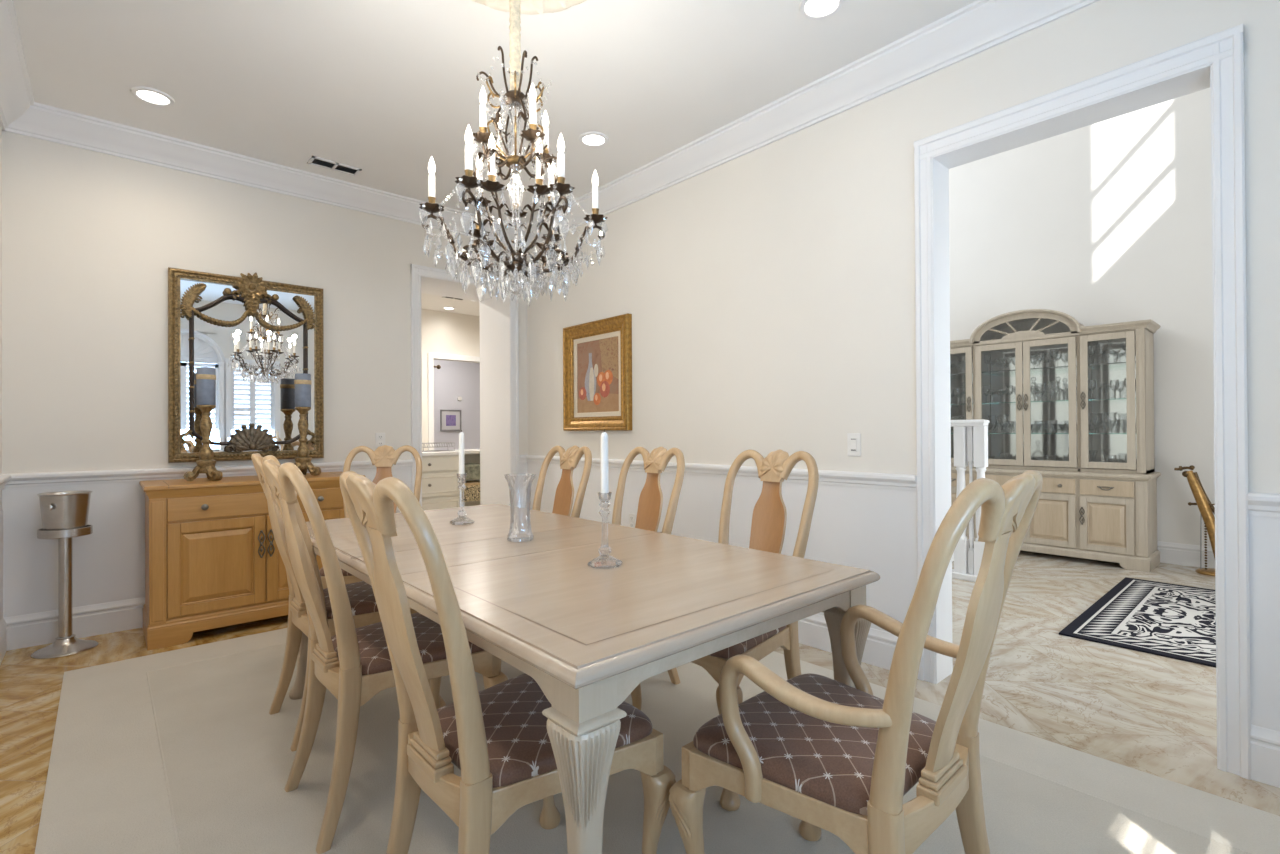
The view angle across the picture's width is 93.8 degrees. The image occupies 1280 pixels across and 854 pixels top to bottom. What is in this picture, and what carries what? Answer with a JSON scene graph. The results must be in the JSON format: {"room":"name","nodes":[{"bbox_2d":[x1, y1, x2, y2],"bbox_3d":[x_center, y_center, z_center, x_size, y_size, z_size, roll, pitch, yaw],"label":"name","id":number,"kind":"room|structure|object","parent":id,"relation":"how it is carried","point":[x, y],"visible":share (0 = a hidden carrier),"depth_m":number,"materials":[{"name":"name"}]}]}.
{"room":"dining room","nodes":[
{"label":"dining room","id":0,"kind":"room"},
{"bbox_2d":[0,126,1,510],"bbox_3d":[-1.616,-0.288,1.090,0.150,2.915,5.497,0,0,-42],"label":"wall","id":1,"kind":"structure","parent":0,"point":[0,126],"depth_m":3.15,"materials":[{"name":"beige paint"}]},
{"bbox_2d":[0,510,2,622],"bbox_3d":[-1.553,0.794,1.137,0.004,0.750,5.497,0,0,-42],"label":"wainscot","id":2,"kind":"structure","parent":1,"relation":"attached to","point":[1,511],"depth_m":3.13,"materials":[{"name":"white paint"}]},
{"bbox_2d":[0,618,6,663],"bbox_3d":[-1.546,1.081,1.140,0.019,0.176,5.497,0,0,-42],"label":"baseboard","id":3,"kind":"structure","parent":1,"relation":"attached to","point":[3,631],"depth_m":3.08,"materials":[{"name":"white paint"}]},
{"bbox_2d":[0,474,10,490],"bbox_3d":[-2.960,0.284,2.727,0.034,0.076,1.257,0,0,-42],"label":"trim","id":4,"kind":"structure","parent":1,"relation":"attached to","point":[4,478],"depth_m":3.06,"materials":[{"name":"white paint"}]},
{"bbox_2d":[0,0,33,130],"bbox_3d":[-1.520,-1.674,1.190,0.130,0.145,5.497,0,0,-42],"label":"trim","id":5,"kind":"structure","parent":1,"relation":"attached to","point":[16,95],"depth_m":2.83,"materials":[{"name":"white paint"}]},
{"bbox_2d":[2,131,527,473],"bbox_3d":[-2.378,-0.269,4.463,3.520,2.915,0.543,0,0,-42],"label":"wall","id":6,"kind":"structure","parent":0,"point":[91,239],"depth_m":3.57,"materials":[{"name":"beige paint"}]},
{"bbox_2d":[4,597,144,650],"bbox_3d":[-2.570,1.099,3.901,2.179,0.176,0.019,0,0,-42],"label":"baseboard","id":7,"kind":"structure","parent":6,"relation":"attached to","point":[28,630],"depth_m":3.37,"materials":[{"name":"white paint"}]},
{"bbox_2d":[2,469,411,617],"bbox_3d":[-2.576,0.752,3.909,2.182,0.870,0.004,0,0,-42],"label":"wainscot","id":8,"kind":"structure","parent":6,"relation":"attached to","point":[108,563],"depth_m":3.40,"materials":[{"name":"white paint"}]},
{"bbox_2d":[5,459,412,487],"bbox_3d":[-2.570,0.287,3.899,2.179,0.076,0.034,0,0,-42],"label":"trim","id":9,"kind":"structure","parent":6,"relation":"attached to","point":[20,480],"depth_m":3.53,"materials":[{"name":"white paint"}]},
{"bbox_2d":[168,267,323,462],"bbox_3d":[-2.529,-0.396,3.902,0.856,1.226,0.092,0,0,-42],"label":"wall mirror","id":10,"kind":"object","parent":6,"relation":"attached to","point":[257,334],"visible":0.98,"depth_m":3.88,"materials":[{"name":"gold metal"}]},
{"bbox_2d":[2,102,522,247],"bbox_3d":[-2.164,-1.656,4.217,3.212,0.145,0.130,0,0,-42],"label":"trim","id":11,"kind":"structure","parent":6,"relation":"attached to","point":[40,121],"depth_m":3.78,"materials":[{"name":"white paint"}]},
{"bbox_2d":[375,433,384,447],"bbox_3d":[-1.942,0.101,4.480,0.072,0.116,0.010,0,0,-42],"label":"wall outlet","id":12,"kind":"object","parent":6,"relation":"attached to","point":[379,437],"visible":0.88,"depth_m":4.47,"materials":[{"name":"white plastic"}]},
{"bbox_2d":[410,264,518,506],"bbox_3d":[-1.600,-0.036,5.149,0.939,2.448,0.578,0,0,-42],"label":"trim","id":13,"kind":"structure","parent":6,"relation":"attached to","point":[499,321],"depth_m":5.25,"materials":[{"name":"white paint"}]},
{"bbox_2d":[519,455,526,463],"bbox_3d":[-1.026,0.285,5.283,0.099,0.076,0.034,0,0,-42],"label":"trim","id":14,"kind":"structure","parent":6,"relation":"attached to","point":[522,458],"depth_m":5.27,"materials":[{"name":"white paint"}]},
{"bbox_2d":[519,463,527,507],"bbox_3d":[-1.035,0.750,5.291,0.102,0.870,0.004,0,0,-42],"label":"wainscot","id":15,"kind":"structure","parent":6,"relation":"attached to","point":[522,467],"depth_m":5.29,"materials":[{"name":"white paint"}]},
{"bbox_2d":[421,309,479,450],"bbox_3d":[-2.999,-0.245,8.811,5.100,2.915,0.120,0,0,-42],"label":"wall","id":16,"kind":"structure","parent":0,"point":[442,332],"depth_m":8.83,"materials":[{"name":"beige paint"}]},
{"bbox_2d":[428,352,479,449],"bbox_3d":[-2.613,0.067,9.145,1.320,2.290,0.155,0,0,-42],"label":"trim","id":17,"kind":"structure","parent":16,"relation":"attached to","point":[431,356],"depth_m":8.69,"materials":[{"name":"white paint"}]},
{"bbox_2d":[434,360,479,449],"bbox_3d":[-3.627,-0.232,10.934,3.200,2.915,0.120,0,0,-42],"label":"wall","id":18,"kind":"structure","parent":0,"point":[454,379],"depth_m":11.09,"materials":[{"name":"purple paint"}]},
{"bbox_2d":[440,410,461,430],"bbox_3d":[-3.467,-0.120,10.980,0.400,0.390,0.024,0,0,-42],"label":"framed print","id":19,"kind":"object","parent":18,"relation":"attached to","point":[450,420],"visible":0.95,"depth_m":10.98,"materials":[{"name":"paper"}]},
{"bbox_2d":[13,0,976,315],"bbox_3d":[-1.104,-1.788,5.609,6.950,0.120,11.800,0,0,-42],"label":"ceiling","id":20,"kind":"structure","parent":0,"point":[380,88],"depth_m":2.92,"materials":[{"name":"paint"}]},
{"bbox_2d":[131,86,174,106],"bbox_3d":[-2.547,-1.726,3.132,0.181,0.010,0.181,0,0,-42],"label":"recessed light","id":21,"kind":"object","parent":20,"relation":"in","point":[149,95],"visible":1,"depth_m":3.12,"materials":[{"name":"white paint"}]},
{"bbox_2d":[307,156,361,175],"bbox_3d":[-2.021,-1.727,3.966,0.300,0.008,0.130,0,0,-42],"label":"ceiling vent","id":22,"kind":"object","parent":20,"relation":"in","point":[316,161],"visible":1,"depth_m":3.96,"materials":[{"name":"metal"}]},
{"bbox_2d":[419,0,607,305],"bbox_3d":[-0.445,-1.104,2.150,0.637,1.288,0.655,0,0,-32],"label":"chandelier","id":23,"kind":"object","parent":20,"relation":"hanging from","point":[515,261],"visible":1,"depth_m":2.10,"materials":[{"name":"glass"}]},
{"bbox_2d":[472,0,586,14],"bbox_3d":[-0.450,-1.721,2.151,0.740,0.053,0.743,0,0,14],"label":"ceiling medallion","id":24,"kind":"object","parent":20,"relation":"attached to","point":[530,7],"visible":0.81,"depth_m":2.43,"materials":[{"name":"beige paint"}]},
{"bbox_2d":[579,132,608,146],"bbox_3d":[-0.280,-1.737,3.620,0.181,0.010,0.181,0,0,-42],"label":"recessed light","id":25,"kind":"object","parent":20,"relation":"in","point":[591,139],"visible":1,"depth_m":3.61,"materials":[{"name":"white paint"}]},
{"bbox_2d":[799,0,843,19],"bbox_3d":[0.751,-1.748,2.477,0.181,0.010,0.181,0,0,-42],"label":"recessed light","id":26,"kind":"object","parent":20,"relation":"in","point":[810,9],"visible":1,"depth_m":2.50,"materials":[{"name":"white paint"}]},
{"bbox_2d":[0,544,1279,853],"bbox_3d":[-0.920,1.217,5.745,7.700,0.060,11.800,0,0,-42],"label":"floor","id":27,"kind":"structure","parent":0,"point":[1156,715],"depth_m":2.65,"materials":[{"name":"stone"}]},
{"bbox_2d":[31,524,97,658],"bbox_3d":[-3.058,0.861,3.187,0.260,0.652,0.260,0,0,-42],"label":"stand","id":28,"kind":"object","parent":27,"relation":"on","point":[66,643],"visible":0.98,"depth_m":3.16,"materials":[{"name":"metal"}]},
{"bbox_2d":[37,491,92,530],"bbox_3d":[-3.060,0.460,3.188,0.214,0.221,0.220,0,0,-42],"label":"ice bucket","id":29,"kind":"object","parent":28,"relation":"in","point":[62,510],"visible":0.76,"depth_m":3.12,"materials":[{"name":"metal"}]},
{"bbox_2d":[37,524,92,538],"bbox_3d":[-3.060,0.557,3.188,0.214,0.044,0.214,0,0,-42],"label":"tray","id":30,"kind":"object","parent":28,"relation":"on","point":[69,533],"depth_m":3.11,"materials":[{"name":"metal"}]},
{"bbox_2d":[139,472,365,650],"bbox_3d":[-2.366,0.750,3.710,1.112,0.870,0.536,0,0,-42],"label":"sideboard","id":31,"kind":"object","parent":27,"relation":"on","point":[213,559],"visible":0.82,"depth_m":3.37,"materials":[{"name":"brown wood"}]},
{"bbox_2d":[183,405,222,480],"bbox_3d":[-2.555,0.093,3.544,0.177,0.446,0.204,0,0,18],"label":"candlestick","id":32,"kind":"object","parent":31,"relation":"on","point":[206,464],"visible":1,"depth_m":3.52,"materials":[{"name":"gold metal"}]},
{"bbox_2d":[196,367,215,404],"bbox_3d":[-2.574,-0.244,3.551,0.097,0.230,0.097,0,0,-42],"label":"pillar candle","id":33,"kind":"object","parent":32,"relation":"on","point":[205,376],"visible":0.94,"depth_m":3.52,"materials":[{"name":"grey wax"}]},
{"bbox_2d":[294,407,320,475],"bbox_3d":[-2.172,0.093,3.893,0.177,0.446,0.204,0,0,-2],"label":"candlestick","id":34,"kind":"object","parent":31,"relation":"on","point":[303,462],"visible":0.82,"depth_m":3.87,"materials":[{"name":"gold metal"}]},
{"bbox_2d":[294,373,311,406],"bbox_3d":[-2.192,-0.241,3.893,0.097,0.223,0.097,0,0,-42],"label":"pillar candle","id":35,"kind":"object","parent":34,"relation":"on","point":[302,381],"visible":0.98,"depth_m":3.85,"materials":[{"name":"grey wax"}]},
{"bbox_2d":[422,455,461,509],"bbox_3d":[-2.381,0.743,6.019,0.990,0.905,0.649,0,0,-42],"label":"pantry cabinet","id":36,"kind":"object","parent":27,"relation":"on","point":[440,483],"visible":0.22,"depth_m":5.97,"materials":[{"name":"beige paint"}]},
{"bbox_2d":[422,450,465,455],"bbox_3d":[-2.395,0.273,6.041,1.048,0.037,0.644,0,0,-42],"label":"countertop","id":37,"kind":"structure","parent":36,"relation":"on","point":[437,453],"depth_m":6.00,"materials":[{"name":"white stone"}]},
{"bbox_2d":[422,442,454,451],"bbox_3d":[-2.121,0.208,6.223,0.338,0.088,0.168,0,0,-42],"label":"wire rack","id":38,"kind":"object","parent":37,"relation":"on","point":[442,442],"visible":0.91,"depth_m":6.20,"materials":[{"name":"silver metal"}]},
{"bbox_2d":[455,449,479,506],"bbox_3d":[-1.961,0.730,6.824,0.630,0.935,0.430,0,0,-42],"label":"open shelf","id":39,"kind":"object","parent":27,"relation":"on","point":[472,455],"visible":0.02,"depth_m":7.02,"materials":[{"name":"beige paint"}]},
{"bbox_2d":[462,480,479,501],"bbox_3d":[-1.941,0.714,6.674,0.352,0.205,0.312,0,0,-42],"label":"storage box","id":40,"kind":"object","parent":39,"relation":"on","point":[472,490],"visible":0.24,"depth_m":6.57,"materials":[{"name":"wicker"}]},
{"bbox_2d":[462,463,479,479],"bbox_3d":[-1.942,0.496,6.675,0.352,0.160,0.312,0,0,-42],"label":"storage box","id":41,"kind":"object","parent":39,"relation":"on","point":[472,470],"visible":0.24,"depth_m":6.58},
{"bbox_2d":[35,628,1279,853],"bbox_3d":[-0.252,1.159,2.103,2.710,0.012,4.485,0,0,-42],"label":"area rug","id":42,"kind":"object","parent":27,"relation":"on","point":[179,751],"visible":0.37,"depth_m":1.91,"materials":[{"name":"beige carpet"}]},
{"bbox_2d":[251,453,445,751],"bbox_3d":[-1.207,0.630,2.447,0.644,1.061,0.535,0,0,-42],"label":"dining chair","id":43,"kind":"object","parent":42,"relation":"on","point":[364,608],"visible":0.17,"depth_m":2.30,"materials":[{"name":"brown wood"}]},
{"bbox_2d":[323,581,378,618],"bbox_3d":[-1.142,0.702,2.505,0.426,0.058,0.455,0,0,-42],"label":"seat cushion","id":44,"kind":"object","parent":43,"relation":"on","point":[361,596],"depth_m":2.34,"materials":[{"name":"brown fabric"}]},
{"bbox_2d":[319,445,421,588],"bbox_3d":[-1.428,0.635,3.248,0.535,1.061,0.644,0,0,-15],"label":"dining chair","id":45,"kind":"object","parent":42,"relation":"on","point":[383,457],"visible":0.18,"depth_m":3.49,"materials":[{"name":"brown wood"}]},
{"bbox_2d":[319,567,353,575],"bbox_3d":[-1.405,0.707,3.164,0.455,0.058,0.426,0,0,-15],"label":"seat cushion","id":46,"kind":"object","parent":45,"relation":"on","point":[345,573],"depth_m":2.93,"materials":[{"name":"brown fabric"}]},
{"bbox_2d":[263,459,507,853],"bbox_3d":[-0.834,0.626,1.926,0.644,1.061,0.535,0,0,-42],"label":"dining chair","id":47,"kind":"object","parent":42,"relation":"on","point":[362,655],"visible":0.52,"depth_m":1.73,"materials":[{"name":"brown wood"}]},
{"bbox_2d":[331,612,483,674],"bbox_3d":[-0.769,0.698,1.984,0.426,0.058,0.455,0,0,-42],"label":"seat cushion","id":48,"kind":"object","parent":47,"relation":"on","point":[373,658],"depth_m":1.85,"materials":[{"name":"brown fabric"}]},
{"bbox_2d":[340,471,675,853],"bbox_3d":[-0.324,0.620,1.376,0.644,1.061,0.535,0,0,-42],"label":"dining chair","id":49,"kind":"object","parent":42,"relation":"on","point":[497,736],"visible":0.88,"depth_m":1.22,"materials":[{"name":"brown wood"}]},
{"bbox_2d":[437,673,651,787],"bbox_3d":[-0.258,0.692,1.434,0.426,0.058,0.455,0,0,-42],"label":"seat cushion","id":50,"kind":"object","parent":49,"relation":"on","point":[520,751],"depth_m":1.33,"materials":[{"name":"brown fabric"}]},
{"bbox_2d":[500,445,591,670],"bbox_3d":[-0.578,0.629,3.009,0.644,1.061,0.535,0,0,-42],"label":"dining chair","id":51,"kind":"object","parent":42,"relation":"on","point":[570,458],"visible":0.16,"depth_m":3.17,"materials":[{"name":"brown wood"}]},
{"bbox_2d":[289,503,879,853],"bbox_3d":[-0.438,0.783,2.138,1.050,0.745,2.171,0,0,-42],"label":"dining table","id":52,"kind":"object","parent":42,"relation":"on","point":[588,637],"visible":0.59,"depth_m":1.45,"materials":[{"name":"brown wood"}]},
{"bbox_2d":[449,473,473,524],"bbox_3d":[-0.766,0.307,2.574,0.096,0.214,0.096,0,0,14],"label":"candlestick","id":53,"kind":"object","parent":52,"relation":"on","point":[463,486],"visible":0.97,"depth_m":2.58,"materials":[{"name":"glass"}]},
{"bbox_2d":[459,430,464,477],"bbox_3d":[-0.767,0.116,2.575,0.024,0.207,0.024,0,0,-42],"label":"taper candle","id":54,"kind":"object","parent":53,"relation":"on","point":[461,434],"visible":1,"depth_m":2.56,"materials":[{"name":"white wax"}]},
{"bbox_2d":[504,473,535,541],"bbox_3d":[-0.434,0.291,2.173,0.114,0.238,0.111,0,0,-7],"label":"crystal vase","id":55,"kind":"object","parent":52,"relation":"on","point":[507,476],"visible":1,"depth_m":2.16,"materials":[{"name":"clear glass"}]},
{"bbox_2d":[588,492,622,568],"bbox_3d":[-0.103,0.299,1.763,0.096,0.214,0.096,0,0,14],"label":"candlestick","id":56,"kind":"object","parent":52,"relation":"on","point":[604,564],"visible":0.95,"depth_m":1.77,"materials":[{"name":"glass"}]},
{"bbox_2d":[601,429,608,498],"bbox_3d":[-0.104,0.108,1.764,0.024,0.207,0.024,0,0,-42],"label":"taper candle","id":57,"kind":"object","parent":56,"relation":"on","point":[604,437],"visible":1,"depth_m":1.75,"materials":[{"name":"white wax"}]},
{"bbox_2d":[598,492,611,501],"bbox_3d":[-0.104,0.206,1.764,0.042,0.028,0.042,-1,0,36],"label":"candle cup","id":58,"kind":"object","parent":56,"relation":"on","point":[599,494],"depth_m":1.77,"materials":[{"name":"clear glass"}]},
{"bbox_2d":[612,446,684,684],"bbox_3d":[-0.127,0.625,2.701,0.644,1.061,0.535,0,0,-42],"label":"dining chair","id":59,"kind":"object","parent":42,"relation":"on","point":[650,503],"visible":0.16,"depth_m":2.85,"materials":[{"name":"brown wood"}]},
{"bbox_2d":[631,449,818,810],"bbox_3d":[0.330,0.621,2.191,0.644,1.061,0.535,0,0,-42],"label":"dining chair","id":60,"kind":"object","parent":42,"relation":"on","point":[769,517],"visible":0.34,"depth_m":2.25,"materials":[{"name":"brown wood"}]},
{"bbox_2d":[710,626,785,658],"bbox_3d":[0.266,0.693,2.132,0.426,0.058,0.455,0,0,-42],"label":"seat cushion","id":61,"kind":"object","parent":60,"relation":"on","point":[752,647],"depth_m":1.93,"materials":[{"name":"brown fabric"}]},
{"bbox_2d":[669,470,1042,853],"bbox_3d":[0.484,0.616,1.300,0.583,1.061,0.645,0,0,-43],"label":"armchair","id":62,"kind":"object","parent":42,"relation":"on","point":[840,759],"visible":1,"depth_m":1.16,"materials":[{"name":"brown wood"}]},
{"bbox_2d":[693,673,935,815],"bbox_3d":[0.425,0.688,1.364,0.505,0.058,0.426,0,0,-43],"label":"seat cushion","id":63,"kind":"object","parent":62,"relation":"on","point":[822,767],"depth_m":1.25,"materials":[{"name":"brown fabric"}]},
{"bbox_2d":[951,419,989,581],"bbox_3d":[2.364,0.555,4.734,0.120,1.218,0.700,0,0,-42],"label":"stair railing","id":64,"kind":"object","parent":27,"relation":"on","point":[970,436],"visible":0.38,"depth_m":4.55,"materials":[{"name":"white paint"}]},
{"bbox_2d":[950,309,1160,571],"bbox_3d":[3.620,0.048,5.570,0.513,2.226,1.810,0,0,-42],"label":"hutch","id":65,"kind":"object","parent":27,"relation":"on","point":[1101,510],"visible":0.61,"depth_m":5.27,"materials":[{"name":"brown wood"}]},
{"bbox_2d":[954,387,961,403],"bbox_3d":[3.191,-0.315,6.008,0.068,0.170,0.068,0,0,-34],"label":"goblet","id":66,"kind":"object","parent":65,"relation":"on","point":[955,387],"visible":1,"depth_m":6.01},
{"bbox_2d":[950,373,972,377],"bbox_3d":[3.243,-0.525,6.081,0.350,0.008,0.396,0,0,-42],"label":"glass shelf","id":67,"kind":"object","parent":65,"relation":"attached to","point":[961,375],"depth_m":6.06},
{"bbox_2d":[951,403,972,405],"bbox_3d":[3.245,-0.225,6.080,0.350,0.008,0.396,0,0,-42],"label":"glass shelf","id":68,"kind":"object","parent":65,"relation":"attached to","point":[952,404],"depth_m":6.15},
{"bbox_2d":[988,415,997,432],"bbox_3d":[3.480,-0.029,5.903,0.104,0.175,0.104,0,0,14],"label":"glass pitcher","id":69,"kind":"object","parent":65,"relation":"on","point":[996,424],"visible":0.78,"depth_m":5.90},
{"bbox_2d":[998,415,1009,432],"bbox_3d":[3.462,-0.030,5.694,0.104,0.175,0.104,0,0,-7],"label":"glass pitcher","id":70,"kind":"object","parent":65,"relation":"on","point":[999,421],"visible":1,"depth_m":5.69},
{"bbox_2d":[982,365,1076,374],"bbox_3d":[3.663,-0.529,5.613,0.350,0.008,0.796,0,0,-42],"label":"glass shelf","id":71,"kind":"object","parent":65,"relation":"attached to","point":[1061,369],"depth_m":5.65,"materials":[{"name":"glass"}]},
{"bbox_2d":[982,400,1076,404],"bbox_3d":[3.664,-0.230,5.612,0.350,0.008,0.796,0,0,-42],"label":"glass shelf","id":72,"kind":"object","parent":65,"relation":"attached to","point":[1004,402],"depth_m":5.68,"materials":[{"name":"glass"}]},
{"bbox_2d":[980,318,1083,340],"bbox_3d":[3.654,-0.922,5.609,0.387,0.231,0.842,0,0,-42],"label":"pediment","id":73,"kind":"object","parent":65,"relation":"attached to","point":[1002,329],"depth_m":5.59,"materials":[{"name":"brown wood"}]},
{"bbox_2d":[1030,377,1040,400],"bbox_3d":[3.624,-0.348,5.510,0.112,0.228,0.112,0,0,5],"label":"decanter","id":74,"kind":"object","parent":65,"relation":"on","point":[1035,388],"visible":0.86,"depth_m":5.52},
{"bbox_2d":[1030,354,1040,367],"bbox_3d":[3.634,-0.599,5.507,0.096,0.130,0.096,0,0,-7],"label":"coupe","id":75,"kind":"object","parent":65,"relation":"on","point":[1035,358],"visible":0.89,"depth_m":5.51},
{"bbox_2d":[1033,383,1045,400],"bbox_3d":[3.750,-0.322,5.618,0.104,0.175,0.104,0,0,22],"label":"glass pitcher","id":76,"kind":"object","parent":65,"relation":"on","point":[1044,390],"visible":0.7,"depth_m":5.61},
{"bbox_2d":[950,338,1136,467],"bbox_3d":[3.799,-0.212,5.732,0.003,1.137,1.652,0,0,-42],"label":"mirror","id":77,"kind":"object","parent":65,"relation":"attached to","point":[1053,445],"depth_m":5.64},
{"bbox_2d":[1049,348,1057,366],"bbox_3d":[3.736,-0.620,5.405,0.068,0.170,0.068,0,0,-5],"label":"goblet","id":78,"kind":"object","parent":65,"relation":"on","point":[1054,358],"visible":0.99,"depth_m":5.40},
{"bbox_2d":[1047,381,1060,400],"bbox_3d":[3.737,-0.323,5.407,0.104,0.175,0.104,-1,0,41],"label":"glass pitcher","id":79,"kind":"object","parent":65,"relation":"on","point":[1058,392],"visible":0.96,"depth_m":5.40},
{"bbox_2d":[1051,377,1065,400],"bbox_3d":[3.845,-0.349,5.506,0.112,0.228,0.112,0,0,9],"label":"decanter","id":80,"kind":"object","parent":65,"relation":"on","point":[1062,390],"visible":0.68,"depth_m":5.52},
{"bbox_2d":[1052,424,1064,432],"bbox_3d":[3.853,0.013,5.504,0.118,0.082,0.118,0,0,2],"label":"glass bowl","id":81,"kind":"object","parent":65,"relation":"on","point":[1053,425],"visible":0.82,"depth_m":5.50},
{"bbox_2d":[1088,341,1102,363],"bbox_3d":[4.031,-0.651,5.301,0.112,0.228,0.112,0,0,34],"label":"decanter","id":82,"kind":"object","parent":65,"relation":"on","point":[1097,352],"visible":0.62,"depth_m":5.31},
{"bbox_2d":[1089,413,1103,432],"bbox_3d":[4.032,-0.035,5.285,0.104,0.175,0.104,0,0,-10],"label":"glass pitcher","id":83,"kind":"object","parent":65,"relation":"on","point":[1101,414],"visible":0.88,"depth_m":5.28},
{"bbox_2d":[1102,339,1117,362],"bbox_3d":[4.000,-0.652,5.098,0.112,0.228,0.112,0,0,30],"label":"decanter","id":84,"kind":"object","parent":65,"relation":"on","point":[1108,343],"visible":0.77,"depth_m":5.11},
{"bbox_2d":[1103,412,1117,432],"bbox_3d":[4.007,-0.036,5.098,0.104,0.175,0.104,0,0,2],"label":"glass pitcher","id":85,"kind":"object","parent":65,"relation":"on","point":[1105,423],"visible":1,"depth_m":5.10,"materials":[{"name":"glass"}]},
{"bbox_2d":[1106,385,1116,398],"bbox_3d":[4.012,-0.296,5.098,0.074,0.115,0.074,0,0,6],"label":"tumbler","id":86,"kind":"object","parent":65,"relation":"on","point":[1114,397],"visible":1,"depth_m":5.08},
{"bbox_2d":[1088,361,1135,367],"bbox_3d":[4.082,-0.534,5.146,0.350,0.008,0.396,0,0,-42],"label":"glass shelf","id":87,"kind":"object","parent":65,"relation":"attached to","point":[1119,364],"depth_m":5.16,"materials":[{"name":"glass"}]},
{"bbox_2d":[1088,398,1135,401],"bbox_3d":[4.084,-0.234,5.144,0.350,0.008,0.396,0,0,-42],"label":"glass shelf","id":88,"kind":"object","parent":65,"relation":"attached to","point":[1089,399],"depth_m":5.19,"materials":[{"name":"glass"}]},
{"bbox_2d":[1107,349,1120,362],"bbox_3d":[4.117,-0.603,5.198,0.096,0.130,0.096,0,0,32],"label":"coupe","id":89,"kind":"object","parent":65,"relation":"on","point":[1119,350],"visible":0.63,"depth_m":5.20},
{"bbox_2d":[1110,420,1119,432],"bbox_3d":[4.123,-0.006,5.195,0.074,0.115,0.074,0,0,-14],"label":"tumbler","id":90,"kind":"object","parent":65,"relation":"on","point":[1110,420],"visible":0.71,"depth_m":5.18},
{"bbox_2d":[1059,577,1215,667],"bbox_3d":[3.460,1.146,3.461,1.840,0.009,1.320,0,0,-42],"label":"rug","id":91,"kind":"object","parent":27,"relation":"on","point":[1174,621],"visible":0.56,"depth_m":3.52,"materials":[{"name":"fabric"}]},
{"bbox_2d":[1174,465,1214,575],"bbox_3d":[4.477,0.729,4.745,0.236,0.847,0.354,0,0,-42],"label":"stand","id":92,"kind":"object","parent":27,"relation":"on","point":[1206,508],"visible":0.76,"depth_m":4.74,"materials":[{"name":"gold metal"}]},
{"bbox_2d":[527,0,1279,493],"bbox_3d":[0.890,-0.292,3.337,0.158,2.915,5.497,0,0,-42],"label":"wall","id":93,"kind":"structure","parent":0,"point":[768,291],"depth_m":3.12,"materials":[{"name":"beige paint"}]},
{"bbox_2d":[563,313,631,430],"bbox_3d":[-0.341,-0.388,4.555,0.050,0.832,0.798,0,0,-42],"label":"framed painting","id":94,"kind":"object","parent":93,"relation":"attached to","point":[597,355],"visible":1,"depth_m":4.54,"materials":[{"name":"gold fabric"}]},
{"bbox_2d":[526,455,916,491],"bbox_3d":[0.132,0.273,4.040,0.034,0.076,3.432,0,0,-42],"label":"trim","id":95,"kind":"structure","parent":93,"relation":"attached to","point":[904,482],"depth_m":3.24,"materials":[{"name":"white paint"}]},
{"bbox_2d":[527,463,916,632],"bbox_3d":[0.148,0.738,4.045,0.004,0.870,3.437,0,0,-42],"label":"wainscot","id":96,"kind":"structure","parent":93,"relation":"attached to","point":[872,529],"depth_m":3.16,"materials":[{"name":"white paint"}]},
{"bbox_2d":[629,513,635,527],"bbox_3d":[-0.056,0.675,4.263,0.010,0.116,0.072,0,0,-42],"label":"wall outlet","id":97,"kind":"object","parent":96,"relation":"attached to","point":[632,517],"visible":0.82,"depth_m":4.25,"materials":[{"name":"white plastic"}]},
{"bbox_2d":[521,0,1099,247],"bbox_3d":[0.775,-1.677,3.248,0.130,0.145,5.497,0,0,-42],"label":"trim","id":98,"kind":"structure","parent":93,"relation":"attached to","point":[979,26],"depth_m":2.99,"materials":[{"name":"white paint"}]},
{"bbox_2d":[847,433,860,455],"bbox_3d":[1.074,0.089,3.007,0.010,0.116,0.072,0,0,-42],"label":"light switch","id":99,"kind":"object","parent":93,"relation":"attached to","point":[853,439],"visible":1,"depth_m":3.00,"materials":[{"name":"white plastic"}]},
{"bbox_2d":[798,614,917,678],"bbox_3d":[0.142,1.085,4.041,0.019,0.176,3.432,0,0,-42],"label":"baseboard","id":100,"kind":"structure","parent":93,"relation":"attached to","point":[880,645],"depth_m":2.95,"materials":[{"name":"white paint"}]},
{"bbox_2d":[914,24,1250,779],"bbox_3d":[1.703,-0.083,2.427,0.203,2.479,1.082,0,0,-42],"label":"trim","id":101,"kind":"structure","parent":93,"relation":"attached to","point":[1215,62],"depth_m":2.11,"materials":[{"name":"white paint"}]},
{"bbox_2d":[1248,516,1279,731],"bbox_3d":[2.337,0.715,1.604,0.004,0.870,0.998,0,0,-42],"label":"wainscot","id":102,"kind":"structure","parent":93,"relation":"attached to","point":[1264,532],"depth_m":1.95,"materials":[{"name":"white paint"}]},
{"bbox_2d":[1248,492,1279,517],"bbox_3d":[2.325,0.249,1.594,0.034,0.076,0.992,0,0,-42],"label":"trim","id":103,"kind":"structure","parent":93,"relation":"attached to","point":[1259,504],"depth_m":1.93,"materials":[{"name":"white paint"}]},
{"bbox_2d":[1250,725,1279,787],"bbox_3d":[2.335,1.061,1.595,0.019,0.176,0.992,0,0,-42],"label":"baseboard","id":104,"kind":"structure","parent":93,"relation":"attached to","point":[1264,743],"depth_m":1.94,"materials":[{"name":"white paint"}]},
{"bbox_2d":[949,88,1214,546],"bbox_3d":[3.794,-2.189,5.921,0.120,6.700,5.720,0,0,-42],"label":"wall","id":105,"kind":"structure","parent":0,"point":[1109,221],"depth_m":5.28,"materials":[{"name":"paint"}]},
{"bbox_2d":[1157,541,1214,568],"bbox_3d":[3.753,1.073,5.867,0.019,0.176,5.460,0,0,-42],"label":"baseboard","id":106,"kind":"structure","parent":105,"relation":"attached to","point":[1171,553],"depth_m":4.99,"materials":[{"name":"white paint"}]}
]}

